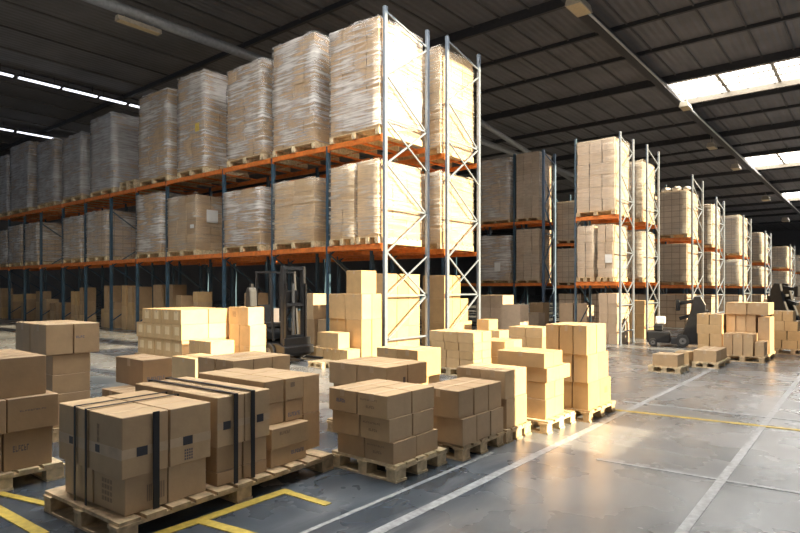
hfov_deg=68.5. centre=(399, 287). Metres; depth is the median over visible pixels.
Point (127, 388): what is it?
carton
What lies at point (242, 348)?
carton
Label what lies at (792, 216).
ceiling
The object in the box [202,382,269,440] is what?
carton
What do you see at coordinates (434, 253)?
rack
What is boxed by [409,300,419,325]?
carton
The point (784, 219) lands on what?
ceiling lamp
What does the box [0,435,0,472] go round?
carton
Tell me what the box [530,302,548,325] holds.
carton
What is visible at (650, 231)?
load
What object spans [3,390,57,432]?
carton
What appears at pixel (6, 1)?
roof purlin
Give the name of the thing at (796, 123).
roof beam
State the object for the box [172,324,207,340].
carton
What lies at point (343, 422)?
carton
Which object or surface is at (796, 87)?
roof beam
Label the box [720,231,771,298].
rack
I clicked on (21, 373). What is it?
carton
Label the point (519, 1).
roof purlin
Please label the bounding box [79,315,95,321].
carton
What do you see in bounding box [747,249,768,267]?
load
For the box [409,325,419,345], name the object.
carton
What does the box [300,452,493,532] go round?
floor marking
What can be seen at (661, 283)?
pallet
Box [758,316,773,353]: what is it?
carton
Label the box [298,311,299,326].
carton
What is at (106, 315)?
carton
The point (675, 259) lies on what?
load
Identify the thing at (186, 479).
carton
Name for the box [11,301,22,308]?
carton
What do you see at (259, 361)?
carton
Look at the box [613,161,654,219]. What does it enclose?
load
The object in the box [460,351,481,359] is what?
carton
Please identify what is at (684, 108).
diffuser
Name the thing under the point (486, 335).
carton
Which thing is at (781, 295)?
truck
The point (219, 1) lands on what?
roof purlin
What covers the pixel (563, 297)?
load
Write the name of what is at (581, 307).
carton
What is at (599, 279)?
pallet
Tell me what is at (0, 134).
roof purlin
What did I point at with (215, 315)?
carton
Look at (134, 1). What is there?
roof purlin
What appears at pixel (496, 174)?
load
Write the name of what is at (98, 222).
load
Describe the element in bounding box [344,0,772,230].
roof purlin
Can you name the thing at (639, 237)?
load
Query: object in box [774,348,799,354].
pallet
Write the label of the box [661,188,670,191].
bundle
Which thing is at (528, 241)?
load
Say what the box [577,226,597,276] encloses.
load
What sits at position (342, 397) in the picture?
carton
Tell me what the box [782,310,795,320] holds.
carton
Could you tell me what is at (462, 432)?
carton
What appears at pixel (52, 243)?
load
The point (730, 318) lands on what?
carton
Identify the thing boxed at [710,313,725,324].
carton
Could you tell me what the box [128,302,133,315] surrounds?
carton
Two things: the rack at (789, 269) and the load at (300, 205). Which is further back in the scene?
the rack at (789, 269)
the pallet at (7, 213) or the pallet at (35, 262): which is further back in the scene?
the pallet at (7, 213)
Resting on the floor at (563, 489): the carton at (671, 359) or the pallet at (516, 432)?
the pallet at (516, 432)
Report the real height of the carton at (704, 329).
0.208 m
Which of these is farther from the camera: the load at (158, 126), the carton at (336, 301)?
the load at (158, 126)
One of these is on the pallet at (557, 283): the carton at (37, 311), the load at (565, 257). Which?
the load at (565, 257)
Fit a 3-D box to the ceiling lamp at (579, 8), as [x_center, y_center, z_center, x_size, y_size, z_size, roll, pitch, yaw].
[5.851,-9.554,19.230,0.535,0.932,1.026,0,0,39]
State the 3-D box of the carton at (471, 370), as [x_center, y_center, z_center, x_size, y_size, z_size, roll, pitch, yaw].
[0.885,1.005,6.532,0.298,0.290,0.471,0,0,39]
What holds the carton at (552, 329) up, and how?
on the carton at (566, 358)
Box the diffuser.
[679,106,691,110]
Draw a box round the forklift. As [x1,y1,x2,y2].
[255,266,322,361]
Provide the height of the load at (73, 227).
1.791 m
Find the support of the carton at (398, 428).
on the carton at (392, 453)
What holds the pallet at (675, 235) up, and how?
on the rack at (689, 240)
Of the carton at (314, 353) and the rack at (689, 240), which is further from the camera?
the rack at (689, 240)
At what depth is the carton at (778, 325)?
14.25 m
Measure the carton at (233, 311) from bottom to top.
0.380 m
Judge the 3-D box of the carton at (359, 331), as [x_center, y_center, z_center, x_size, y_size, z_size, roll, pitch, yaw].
[-0.923,1.151,13.185,0.478,0.898,0.323,0,0,39]
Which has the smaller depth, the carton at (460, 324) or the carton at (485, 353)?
the carton at (485, 353)
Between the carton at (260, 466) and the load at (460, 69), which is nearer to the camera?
the carton at (260, 466)
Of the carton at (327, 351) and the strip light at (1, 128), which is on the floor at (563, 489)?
the carton at (327, 351)
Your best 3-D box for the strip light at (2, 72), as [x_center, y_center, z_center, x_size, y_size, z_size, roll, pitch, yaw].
[-19.301,-10.150,26.174,0.240,0.500,3.696,0,0,39]
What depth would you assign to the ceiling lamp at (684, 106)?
29.91 m
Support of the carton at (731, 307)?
on the carton at (740, 318)
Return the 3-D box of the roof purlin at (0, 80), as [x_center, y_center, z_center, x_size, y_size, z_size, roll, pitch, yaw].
[8.968,-10.370,64.949,0.060,0.060,140.000,0,0,39]
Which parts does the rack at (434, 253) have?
upright post, upright post, upright post, upright post, upright post, upright post, upright post, upright post, upright post, upright post, upright post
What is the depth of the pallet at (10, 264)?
29.02 m
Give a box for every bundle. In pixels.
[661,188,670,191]
[672,186,681,190]
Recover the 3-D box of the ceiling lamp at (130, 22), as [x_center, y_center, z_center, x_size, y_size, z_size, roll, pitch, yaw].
[-8.801,-8.894,19.824,0.280,0.252,1.500,0,0,39]
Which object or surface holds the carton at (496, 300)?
on the carton at (495, 312)
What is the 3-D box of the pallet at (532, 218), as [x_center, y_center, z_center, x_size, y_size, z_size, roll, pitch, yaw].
[5.995,-3.019,26.306,1.182,0.129,1.290,0,0,39]
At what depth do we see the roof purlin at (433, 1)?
28.81 m
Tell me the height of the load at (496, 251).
2.070 m
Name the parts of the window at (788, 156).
sill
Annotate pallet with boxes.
[0,212,39,220]
[0,457,64,491]
[8,263,23,266]
[10,207,66,217]
[25,261,61,265]
[37,201,93,211]
[43,449,333,532]
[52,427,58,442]
[63,195,122,206]
[63,258,83,262]
[86,256,135,261]
[90,188,151,201]
[119,184,161,193]
[120,179,138,186]
[136,252,165,258]
[138,175,211,191]
[167,249,221,256]
[177,167,248,184]
[223,245,270,252]
[227,153,307,173]
[273,141,358,166]
[273,241,325,249]
[308,359,335,368]
[327,417,337,432]
[329,126,421,155]
[329,238,389,247]
[332,447,446,483]
[356,236,421,246]
[394,147,473,168]
[398,242,473,252]
[438,431,504,461]
[441,367,456,375]
[481,219,522,225]
[481,280,512,282]
[503,421,531,443]
[515,217,551,221]
[515,280,550,282]
[527,409,575,434]
[556,240,573,243]
[556,282,573,284]
[564,400,615,422]
[576,209,629,217]
[576,277,596,281]
[596,277,627,281]
[607,218,654,224]
[628,278,654,281]
[648,364,689,373]
[656,234,697,239]
[656,282,697,284]
[692,357,730,368]
[696,244,719,248]
[699,283,718,285]
[720,253,747,256]
[720,284,747,285]
[727,351,775,363]
[772,267,788,268]
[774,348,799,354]
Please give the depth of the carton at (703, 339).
13.67 m
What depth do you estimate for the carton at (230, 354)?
7.62 m
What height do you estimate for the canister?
0.500 m
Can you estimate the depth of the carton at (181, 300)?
20.06 m
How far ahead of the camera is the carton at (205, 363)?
7.29 m
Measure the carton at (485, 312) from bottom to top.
0.448 m
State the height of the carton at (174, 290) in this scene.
0.868 m
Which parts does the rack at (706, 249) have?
upright post, upright post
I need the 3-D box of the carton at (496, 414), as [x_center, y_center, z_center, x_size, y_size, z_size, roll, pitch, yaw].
[0.797,1.336,6.053,0.468,0.248,0.245,0,0,39]
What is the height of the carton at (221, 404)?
0.368 m
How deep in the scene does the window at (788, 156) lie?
48.32 m
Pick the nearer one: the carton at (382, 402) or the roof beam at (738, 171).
the carton at (382, 402)
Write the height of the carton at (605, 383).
0.323 m
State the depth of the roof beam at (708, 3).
23.41 m
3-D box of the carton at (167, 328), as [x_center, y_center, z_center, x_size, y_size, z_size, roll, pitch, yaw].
[-4.735,0.926,12.695,0.366,0.328,0.624,0,0,39]
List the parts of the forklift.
guard post, backrest, seat, guard post, guard post, mast rail, rail, guard post, mast rail, rail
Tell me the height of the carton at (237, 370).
0.188 m
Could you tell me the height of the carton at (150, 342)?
0.368 m
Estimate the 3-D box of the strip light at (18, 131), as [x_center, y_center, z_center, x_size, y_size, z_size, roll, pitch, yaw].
[-22.806,-10.150,39.280,0.240,0.500,4.909,0,0,39]
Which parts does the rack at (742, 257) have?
upright post, upright post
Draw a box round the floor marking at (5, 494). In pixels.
[0,491,43,505]
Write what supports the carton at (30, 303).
on the carton at (31, 315)
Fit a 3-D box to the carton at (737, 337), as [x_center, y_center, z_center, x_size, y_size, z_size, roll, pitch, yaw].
[7.551,1.230,13.040,0.181,0.460,0.641,0,0,39]
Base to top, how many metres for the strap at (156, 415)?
0.640 m
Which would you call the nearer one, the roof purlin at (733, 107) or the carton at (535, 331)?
the carton at (535, 331)
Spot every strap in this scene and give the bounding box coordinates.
[74,391,167,500]
[85,393,178,505]
[148,379,237,483]
[153,411,159,508]
[165,377,254,477]
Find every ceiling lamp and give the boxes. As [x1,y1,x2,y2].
[115,14,161,35]
[565,0,592,16]
[679,101,691,110]
[706,142,717,149]
[731,163,741,170]
[761,194,770,200]
[781,217,789,221]
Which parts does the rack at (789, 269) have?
upright post, upright post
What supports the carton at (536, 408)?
on the pallet at (568, 416)
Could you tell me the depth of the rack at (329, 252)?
17.07 m
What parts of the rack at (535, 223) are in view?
upright post, upright post, upright post, upright post, upright post, upright post, upright post, upright post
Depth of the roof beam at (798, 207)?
78.09 m
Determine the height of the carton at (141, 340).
0.368 m
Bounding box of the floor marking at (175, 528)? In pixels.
[153,488,291,532]
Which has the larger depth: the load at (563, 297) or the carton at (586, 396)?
the load at (563, 297)
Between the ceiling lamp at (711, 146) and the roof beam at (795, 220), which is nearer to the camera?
the ceiling lamp at (711, 146)
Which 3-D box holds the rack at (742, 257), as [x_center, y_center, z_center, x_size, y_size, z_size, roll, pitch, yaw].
[20.766,-1.450,38.293,3.376,6.100,2.847,0,0,39]
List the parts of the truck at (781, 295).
reach arm, reach arm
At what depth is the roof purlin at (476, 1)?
28.88 m
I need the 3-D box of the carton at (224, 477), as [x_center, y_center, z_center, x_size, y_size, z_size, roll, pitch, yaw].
[-1.484,1.411,4.559,0.518,0.098,0.228,0,0,36]
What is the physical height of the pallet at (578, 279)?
0.129 m
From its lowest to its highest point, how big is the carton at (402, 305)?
0.648 m
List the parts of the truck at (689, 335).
reach arm, reach arm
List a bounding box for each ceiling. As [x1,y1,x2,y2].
[0,0,24,20]
[0,0,799,217]
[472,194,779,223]
[472,196,799,233]
[481,215,799,235]
[511,217,799,240]
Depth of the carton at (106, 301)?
23.80 m
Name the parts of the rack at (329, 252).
upright post, upright post, upright post, upright post, upright post, upright post, upright post, upright post, upright post, upright post, upright post, upright post, upright post, upright post, upright post, upright post, upright post, upright post, upright post, upright post, upright post, upright post, upright post, upright post, upright post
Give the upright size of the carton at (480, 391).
0.260 m
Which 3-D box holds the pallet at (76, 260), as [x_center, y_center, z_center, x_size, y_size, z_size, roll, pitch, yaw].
[-13.260,-1.149,25.358,1.858,0.170,1.700,0,0,39]
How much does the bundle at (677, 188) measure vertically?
0.176 m
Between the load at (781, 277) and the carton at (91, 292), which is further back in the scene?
the load at (781, 277)
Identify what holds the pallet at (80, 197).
on the rack at (329, 252)
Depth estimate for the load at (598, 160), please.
16.90 m
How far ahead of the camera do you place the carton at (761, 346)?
12.55 m
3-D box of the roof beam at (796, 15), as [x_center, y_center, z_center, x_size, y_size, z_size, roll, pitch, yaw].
[-6.736,-10.320,40.077,62.900,0.160,0.140,0,0,39]
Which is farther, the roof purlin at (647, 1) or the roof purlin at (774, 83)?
the roof purlin at (774, 83)
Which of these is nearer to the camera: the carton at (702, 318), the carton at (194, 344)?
the carton at (194, 344)
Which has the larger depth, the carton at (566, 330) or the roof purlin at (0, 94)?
the roof purlin at (0, 94)
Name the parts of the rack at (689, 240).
upright post, upright post, upright post, upright post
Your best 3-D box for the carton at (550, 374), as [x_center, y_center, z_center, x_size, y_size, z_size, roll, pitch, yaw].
[1.589,0.971,6.722,0.348,0.158,0.313,0,0,39]
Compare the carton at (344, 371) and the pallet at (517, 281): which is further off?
the pallet at (517, 281)
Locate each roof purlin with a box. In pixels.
[0,0,573,187]
[0,24,573,196]
[0,46,563,201]
[0,80,475,192]
[0,94,474,198]
[0,106,556,221]
[0,116,475,209]
[0,134,556,231]
[1,65,475,185]
[2,126,556,228]
[129,0,573,170]
[172,0,577,164]
[215,0,749,231]
[258,0,757,231]
[301,0,764,230]
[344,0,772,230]
[387,0,781,230]
[430,0,788,229]
[473,0,797,229]
[516,0,799,224]
[578,17,795,212]
[602,0,675,74]
[645,0,702,69]
[688,0,731,63]
[701,102,750,152]
[725,98,768,150]
[731,0,761,56]
[750,93,787,148]
[774,0,793,49]
[774,83,799,132]
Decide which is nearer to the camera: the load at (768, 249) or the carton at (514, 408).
the carton at (514, 408)
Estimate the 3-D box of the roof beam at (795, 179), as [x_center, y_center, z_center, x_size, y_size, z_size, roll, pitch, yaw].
[18.671,-10.250,71.230,62.900,0.300,0.140,0,0,39]
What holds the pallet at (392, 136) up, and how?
on the rack at (329, 252)
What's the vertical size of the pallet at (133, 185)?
0.160 m
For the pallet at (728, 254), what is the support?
on the rack at (742, 257)
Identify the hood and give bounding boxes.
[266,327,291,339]
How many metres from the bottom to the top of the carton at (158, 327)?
0.328 m
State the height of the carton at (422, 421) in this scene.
0.193 m
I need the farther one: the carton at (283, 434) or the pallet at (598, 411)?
the pallet at (598, 411)
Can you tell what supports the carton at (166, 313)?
on the carton at (167, 328)
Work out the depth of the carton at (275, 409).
4.93 m
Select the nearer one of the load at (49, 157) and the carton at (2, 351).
the carton at (2, 351)
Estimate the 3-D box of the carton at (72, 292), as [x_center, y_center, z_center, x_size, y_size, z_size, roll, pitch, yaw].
[-14.033,0.433,25.698,0.295,0.586,0.538,0,0,39]
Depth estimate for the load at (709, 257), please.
29.27 m
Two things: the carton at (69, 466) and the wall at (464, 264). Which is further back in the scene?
the wall at (464, 264)
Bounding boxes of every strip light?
[0,63,14,76]
[0,126,13,131]
[16,127,64,138]
[17,69,60,88]
[62,80,98,97]
[99,89,126,104]
[128,99,139,107]
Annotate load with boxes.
[0,154,10,213]
[0,230,7,263]
[8,224,23,262]
[10,141,38,210]
[24,222,61,261]
[37,137,62,204]
[62,131,91,198]
[62,216,83,258]
[86,209,135,256]
[90,111,139,192]
[136,191,187,253]
[138,87,178,181]
[168,194,221,250]
[177,69,247,173]
[223,186,270,246]
[226,59,273,160]
[272,32,356,151]
[275,177,325,243]
[329,16,422,139]
[331,165,357,238]
[357,159,419,239]
[397,46,472,155]
[420,172,472,245]
[481,157,512,221]
[481,235,512,279]
[516,151,551,218]
[516,228,551,279]
[557,201,587,240]
[557,248,577,281]
[559,293,593,322]
[577,137,628,211]
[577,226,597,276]
[591,294,598,322]
[597,224,626,276]
[599,293,628,344]
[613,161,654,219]
[627,196,656,236]
[627,232,653,277]
[628,300,653,338]
[629,294,656,323]
[655,246,656,281]
[660,190,697,236]
[660,243,697,281]
[660,294,695,327]
[693,204,719,245]
[696,295,717,312]
[698,252,719,282]
[717,215,746,254]
[719,295,745,312]
[720,259,746,283]
[741,233,767,261]
[746,295,766,301]
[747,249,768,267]
[747,267,767,284]
[769,246,791,266]
[769,271,791,285]
[788,255,799,271]
[792,275,799,285]
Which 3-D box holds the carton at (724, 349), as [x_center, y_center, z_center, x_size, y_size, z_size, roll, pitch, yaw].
[6.585,1.365,12.368,0.418,0.230,0.491,0,0,39]
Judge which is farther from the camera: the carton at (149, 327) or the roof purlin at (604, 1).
the roof purlin at (604, 1)
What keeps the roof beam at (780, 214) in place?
attached to the ceiling at (794, 203)
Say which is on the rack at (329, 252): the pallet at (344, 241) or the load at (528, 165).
the pallet at (344, 241)
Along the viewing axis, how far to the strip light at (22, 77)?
28.32 m
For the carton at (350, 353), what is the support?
on the floor at (563, 489)
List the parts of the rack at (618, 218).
upright post, upright post, upright post, upright post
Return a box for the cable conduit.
[588,14,799,212]
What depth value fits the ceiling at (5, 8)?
21.80 m
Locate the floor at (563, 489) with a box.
[0,295,799,532]
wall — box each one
[0,199,535,303]
[536,230,799,294]
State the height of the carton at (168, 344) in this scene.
0.368 m
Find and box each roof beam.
[0,0,359,151]
[199,85,799,194]
[411,104,799,168]
[421,0,587,50]
[449,120,799,175]
[472,12,799,96]
[472,48,799,123]
[472,136,799,181]
[472,146,799,190]
[472,166,799,202]
[472,178,799,211]
[472,189,799,219]
[472,206,799,231]
[473,0,730,70]
[473,212,797,235]
[552,200,799,220]
[552,220,799,236]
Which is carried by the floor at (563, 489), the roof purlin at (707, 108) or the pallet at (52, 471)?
the pallet at (52, 471)
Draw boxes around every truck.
[647,296,708,346]
[767,283,799,319]
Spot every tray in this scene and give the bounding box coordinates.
[561,0,799,215]
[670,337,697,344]
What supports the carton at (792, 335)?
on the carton
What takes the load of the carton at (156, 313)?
on the carton at (158, 327)
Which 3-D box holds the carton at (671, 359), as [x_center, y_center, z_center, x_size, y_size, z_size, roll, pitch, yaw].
[5.175,1.370,11.334,0.448,0.220,0.491,0,0,39]
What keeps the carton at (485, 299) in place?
on the carton at (485, 312)
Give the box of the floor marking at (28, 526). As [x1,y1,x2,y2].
[0,505,49,532]
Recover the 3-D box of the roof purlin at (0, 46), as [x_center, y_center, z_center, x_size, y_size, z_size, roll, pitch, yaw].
[12.688,-10.370,61.915,0.060,0.060,140.000,0,0,39]
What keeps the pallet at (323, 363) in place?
on the floor at (563, 489)
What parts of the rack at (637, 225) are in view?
upright post, upright post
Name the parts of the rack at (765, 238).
upright post, upright post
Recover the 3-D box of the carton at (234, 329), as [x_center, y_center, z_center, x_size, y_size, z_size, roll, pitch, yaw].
[-3.467,1.016,12.934,0.363,0.448,0.418,0,0,39]
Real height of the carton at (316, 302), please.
0.698 m
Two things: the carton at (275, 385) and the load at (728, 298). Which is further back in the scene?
the load at (728, 298)
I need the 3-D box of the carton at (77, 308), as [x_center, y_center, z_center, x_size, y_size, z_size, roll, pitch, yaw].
[-13.741,0.964,25.451,0.260,0.410,0.538,0,0,39]
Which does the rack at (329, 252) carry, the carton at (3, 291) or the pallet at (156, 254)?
the pallet at (156, 254)
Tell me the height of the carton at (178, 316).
0.310 m
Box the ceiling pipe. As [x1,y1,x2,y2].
[481,119,573,182]
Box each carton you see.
[0,288,12,296]
[0,297,7,306]
[0,307,7,317]
[0,349,25,353]
[0,352,45,398]
[0,399,5,434]
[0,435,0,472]
[1,426,51,471]
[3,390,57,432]
[11,294,22,301]
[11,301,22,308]
[11,309,20,318]
[16,321,50,351]
[23,294,35,298]
[23,299,35,308]
[23,309,35,320]
[30,322,72,355]
[36,291,50,301]
[36,310,38,320]
[43,299,58,309]
[43,310,49,320]
[46,352,89,374]
[46,372,89,393]
[50,303,55,310]
[50,311,55,319]
[50,320,75,321]
[52,390,89,427]
[55,313,61,319]
[56,302,70,312]
[59,321,98,352]
[59,396,132,467]
[65,303,70,314]
[65,460,93,502]
[71,291,79,304]
[71,305,74,316]
[75,292,79,305]
[75,306,79,314]
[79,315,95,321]
[80,288,95,300]
[80,301,95,314]
[89,403,167,479]
[94,468,166,515]
[101,317,103,326]
[102,385,134,396]
[104,286,120,298]
[104,299,120,312]
[104,313,108,327]
[106,390,174,402]
[109,302,121,309]
[109,309,121,327]
[116,354,171,385]
[122,285,135,305]
[122,306,127,329]
[127,315,133,329]
[128,287,133,301]
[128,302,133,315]
[134,287,151,310]
[134,310,141,329]
[135,380,198,394]
[137,322,144,336]
[137,396,210,466]
[138,336,145,353]
[142,308,157,322]
[145,322,153,337]
[146,337,154,354]
[152,308,181,322]
[153,285,164,307]
[154,323,162,338]
[155,338,163,355]
[162,308,193,323]
[163,324,171,339]
[164,339,172,356]
[165,285,186,307]
[165,376,224,385]
[167,458,205,502]
[171,309,207,324]
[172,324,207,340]
[172,353,213,377]
[173,340,188,355]
[174,386,243,447]
[176,295,193,306]
[189,338,217,353]
[193,292,211,301]
[194,302,211,307]
[198,355,232,372]
[198,370,247,382]
[200,339,233,354]
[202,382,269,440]
[205,308,228,322]
[206,442,241,472]
[206,466,241,486]
[208,322,228,337]
[216,357,252,369]
[219,353,251,356]
[219,368,266,374]
[229,306,245,324]
[229,324,239,345]
[230,375,282,403]
[234,345,239,352]
[238,307,263,324]
[238,351,269,354]
[238,355,271,369]
[240,324,265,346]
[240,345,265,351]
[242,436,265,464]
[242,459,265,477]
[244,293,267,305]
[251,372,302,400]
[255,368,290,372]
[256,353,289,369]
[266,419,308,450]
[266,441,305,467]
[269,401,282,424]
[281,371,318,413]
[283,398,301,421]
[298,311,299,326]
[298,410,319,449]
[307,293,325,318]
[307,319,317,345]
[309,346,319,358]
[316,347,323,359]
[317,332,319,345]
[318,319,325,331]
[320,331,348,348]
[324,348,331,359]
[329,294,344,318]
[329,318,345,331]
[329,359,376,384]
[329,383,379,413]
[332,348,349,359]
[333,410,360,435]
[338,432,364,457]
[340,348,359,359]
[345,294,371,319]
[346,270,375,293]
[346,319,370,356]
[352,356,396,361]
[356,379,402,386]
[357,362,406,382]
[357,387,410,419]
[361,414,411,442]
[365,436,415,464]
[371,319,381,355]
[372,294,380,318]
[376,274,396,299]
[377,344,415,357]
[379,359,426,383]
[381,300,396,326]
[382,327,396,345]
[385,382,433,412]
[397,274,408,299]
[397,300,408,326]
[397,326,408,344]
[397,346,440,376]
[409,274,419,299]
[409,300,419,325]
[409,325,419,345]
[411,408,432,435]
[414,428,437,455]
[421,299,451,322]
[422,322,453,345]
[422,375,438,384]
[423,275,451,298]
[427,383,472,418]
[429,330,450,340]
[431,341,444,348]
[433,415,476,446]
[437,380,487,414]
[441,349,446,357]
[441,357,445,366]
[443,330,463,341]
[445,342,458,350]
[446,358,459,367]
[447,350,459,358]
[451,377,500,409]
[452,276,459,298]
[452,299,459,321]
[454,321,462,328]
[457,363,500,378]
[458,331,481,342]
[459,342,481,351]
[460,298,467,320]
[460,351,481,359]
[460,359,481,365]
[463,321,471,329]
[473,411,489,440]
[474,330,490,341]
[477,319,497,330]
[481,295,490,307]
[481,308,490,318]
[481,349,490,357]
[481,365,525,398]
[482,341,490,349]
[482,357,490,362]
[488,329,508,337]
[488,407,502,435]
[491,295,513,307]
[491,308,500,320]
[491,338,521,346]
[491,339,513,356]
[491,356,497,363]
[498,348,553,368]
[501,304,528,336]
[501,393,526,428]
[509,325,532,336]
[509,347,561,365]
[511,336,525,346]
[526,326,545,337]
[526,337,545,347]
[526,366,558,382]
[526,381,554,399]
[527,397,554,419]
[529,312,544,325]
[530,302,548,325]
[546,323,567,349]
[555,378,563,395]
[555,394,563,415]
[557,362,569,378]
[560,303,573,321]
[560,323,578,353]
[562,354,573,381]
[564,381,573,407]
[573,324,595,354]
[573,380,599,409]
[574,353,597,382]
[577,303,593,322]
[588,323,605,352]
[598,351,607,379]
[600,376,610,404]
[653,352,683,366]
[675,350,692,366]
[693,348,721,362]
[697,313,712,324]
[697,324,725,333]
[698,333,709,344]
[701,346,726,359]
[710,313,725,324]
[710,334,722,345]
[723,332,737,354]
[726,302,748,314]
[726,314,735,331]
[733,332,746,354]
[736,314,745,331]
[743,333,757,355]
[746,315,760,331]
[747,302,773,314]
[755,340,767,356]
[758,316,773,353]
[772,310,784,320]
[774,321,784,330]
[774,331,787,339]
[774,340,781,347]
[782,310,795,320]
[782,340,797,348]
[785,320,799,331]
[788,331,799,340]
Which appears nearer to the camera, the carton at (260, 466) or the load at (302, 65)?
the carton at (260, 466)
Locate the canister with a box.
[246,284,256,306]
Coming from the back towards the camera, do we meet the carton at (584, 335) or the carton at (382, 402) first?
the carton at (584, 335)
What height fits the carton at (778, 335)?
0.218 m
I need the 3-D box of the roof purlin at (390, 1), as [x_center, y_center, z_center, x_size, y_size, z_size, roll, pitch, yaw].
[31.034,-10.370,59.728,0.060,0.060,120.200,0,0,39]
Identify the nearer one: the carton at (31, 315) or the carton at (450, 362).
the carton at (450, 362)
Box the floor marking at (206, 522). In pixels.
[196,518,256,532]
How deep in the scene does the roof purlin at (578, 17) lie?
29.81 m
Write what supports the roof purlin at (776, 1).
attached to the ceiling at (724, 16)
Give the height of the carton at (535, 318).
0.600 m
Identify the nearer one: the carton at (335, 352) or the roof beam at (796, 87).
the carton at (335, 352)
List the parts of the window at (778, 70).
sill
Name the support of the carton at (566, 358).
on the carton at (568, 386)
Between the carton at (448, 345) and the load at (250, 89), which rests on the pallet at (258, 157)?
the load at (250, 89)
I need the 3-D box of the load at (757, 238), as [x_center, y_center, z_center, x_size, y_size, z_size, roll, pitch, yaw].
[28.865,-3.279,47.844,1.488,2.250,3.228,0,0,39]
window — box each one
[668,57,799,103]
[745,151,799,169]
[783,192,799,200]
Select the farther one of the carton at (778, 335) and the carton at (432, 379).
the carton at (778, 335)
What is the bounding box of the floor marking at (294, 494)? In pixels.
[281,490,331,505]
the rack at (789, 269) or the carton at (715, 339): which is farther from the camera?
the rack at (789, 269)
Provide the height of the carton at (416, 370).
0.240 m
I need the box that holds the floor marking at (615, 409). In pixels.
[615,409,799,430]
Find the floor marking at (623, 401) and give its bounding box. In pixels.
[623,401,799,421]
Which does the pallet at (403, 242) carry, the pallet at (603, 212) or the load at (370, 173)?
the load at (370, 173)
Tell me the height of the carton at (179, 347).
0.368 m
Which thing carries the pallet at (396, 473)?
on the floor at (563, 489)
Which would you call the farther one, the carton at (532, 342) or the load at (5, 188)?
the load at (5, 188)
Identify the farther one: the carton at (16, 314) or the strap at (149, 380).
the carton at (16, 314)
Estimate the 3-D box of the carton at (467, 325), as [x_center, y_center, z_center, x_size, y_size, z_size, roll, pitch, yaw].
[1.643,1.276,17.201,0.788,0.648,0.455,0,0,39]
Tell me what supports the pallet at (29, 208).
on the rack at (329, 252)
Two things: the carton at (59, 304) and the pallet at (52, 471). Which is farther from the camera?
the carton at (59, 304)
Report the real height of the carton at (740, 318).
0.398 m
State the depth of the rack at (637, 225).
19.01 m
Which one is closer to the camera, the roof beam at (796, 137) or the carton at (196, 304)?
the carton at (196, 304)
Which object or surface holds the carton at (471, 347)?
on the carton at (466, 355)
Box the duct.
[82,0,573,177]
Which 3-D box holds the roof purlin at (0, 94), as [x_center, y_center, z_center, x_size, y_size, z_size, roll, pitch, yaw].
[7.108,-10.370,66.466,0.060,0.060,140.000,0,0,39]
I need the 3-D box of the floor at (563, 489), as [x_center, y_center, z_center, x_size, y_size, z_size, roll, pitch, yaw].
[11.719,1.700,62.705,62.900,0.200,140.000,0,0,39]
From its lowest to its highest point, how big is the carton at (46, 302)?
0.511 m
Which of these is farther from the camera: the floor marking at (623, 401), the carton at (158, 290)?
the carton at (158, 290)
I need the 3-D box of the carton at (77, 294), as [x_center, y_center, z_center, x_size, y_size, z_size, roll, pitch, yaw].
[-13.745,0.463,25.450,0.274,0.587,0.538,0,0,39]
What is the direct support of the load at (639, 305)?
on the floor at (563, 489)
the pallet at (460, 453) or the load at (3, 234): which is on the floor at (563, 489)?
the pallet at (460, 453)
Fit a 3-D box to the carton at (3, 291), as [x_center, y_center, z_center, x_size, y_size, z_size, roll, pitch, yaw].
[-20.978,0.246,31.306,0.408,0.464,0.538,0,0,39]
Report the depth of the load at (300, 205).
15.63 m
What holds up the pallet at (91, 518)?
on the floor at (563, 489)
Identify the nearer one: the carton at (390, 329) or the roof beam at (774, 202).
the carton at (390, 329)
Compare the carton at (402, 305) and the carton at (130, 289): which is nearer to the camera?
the carton at (402, 305)
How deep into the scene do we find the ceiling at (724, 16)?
26.65 m
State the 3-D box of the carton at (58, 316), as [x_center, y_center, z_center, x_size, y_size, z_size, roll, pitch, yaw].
[-15.358,1.377,26.850,0.415,0.447,0.538,0,0,39]
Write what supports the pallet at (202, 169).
on the rack at (329, 252)
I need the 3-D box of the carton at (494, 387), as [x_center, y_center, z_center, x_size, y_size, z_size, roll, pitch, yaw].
[0.775,1.080,6.058,0.468,0.260,0.254,0,0,39]
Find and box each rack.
[0,5,429,346]
[172,35,480,328]
[441,149,555,322]
[556,174,703,323]
[574,131,633,344]
[605,144,659,338]
[652,197,724,312]
[686,215,751,301]
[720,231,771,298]
[749,244,794,300]
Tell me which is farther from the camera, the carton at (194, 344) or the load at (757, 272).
the load at (757, 272)
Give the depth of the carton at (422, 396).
5.23 m
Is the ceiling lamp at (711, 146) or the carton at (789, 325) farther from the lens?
the ceiling lamp at (711, 146)
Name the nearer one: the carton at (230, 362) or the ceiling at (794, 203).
the carton at (230, 362)
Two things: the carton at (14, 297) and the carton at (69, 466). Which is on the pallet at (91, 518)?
the carton at (69, 466)
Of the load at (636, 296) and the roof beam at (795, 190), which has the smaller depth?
the load at (636, 296)
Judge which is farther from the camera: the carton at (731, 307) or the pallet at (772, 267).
the pallet at (772, 267)
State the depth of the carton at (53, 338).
6.16 m
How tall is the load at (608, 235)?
1.540 m
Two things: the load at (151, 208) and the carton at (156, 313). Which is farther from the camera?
the load at (151, 208)
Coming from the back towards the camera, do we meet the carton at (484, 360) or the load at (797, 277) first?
the load at (797, 277)
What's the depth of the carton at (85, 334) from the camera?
6.36 m
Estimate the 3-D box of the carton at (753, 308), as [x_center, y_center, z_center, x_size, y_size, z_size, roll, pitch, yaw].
[8.272,0.465,13.482,0.413,0.270,0.841,0,0,39]
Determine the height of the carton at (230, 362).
0.320 m
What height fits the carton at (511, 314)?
1.060 m

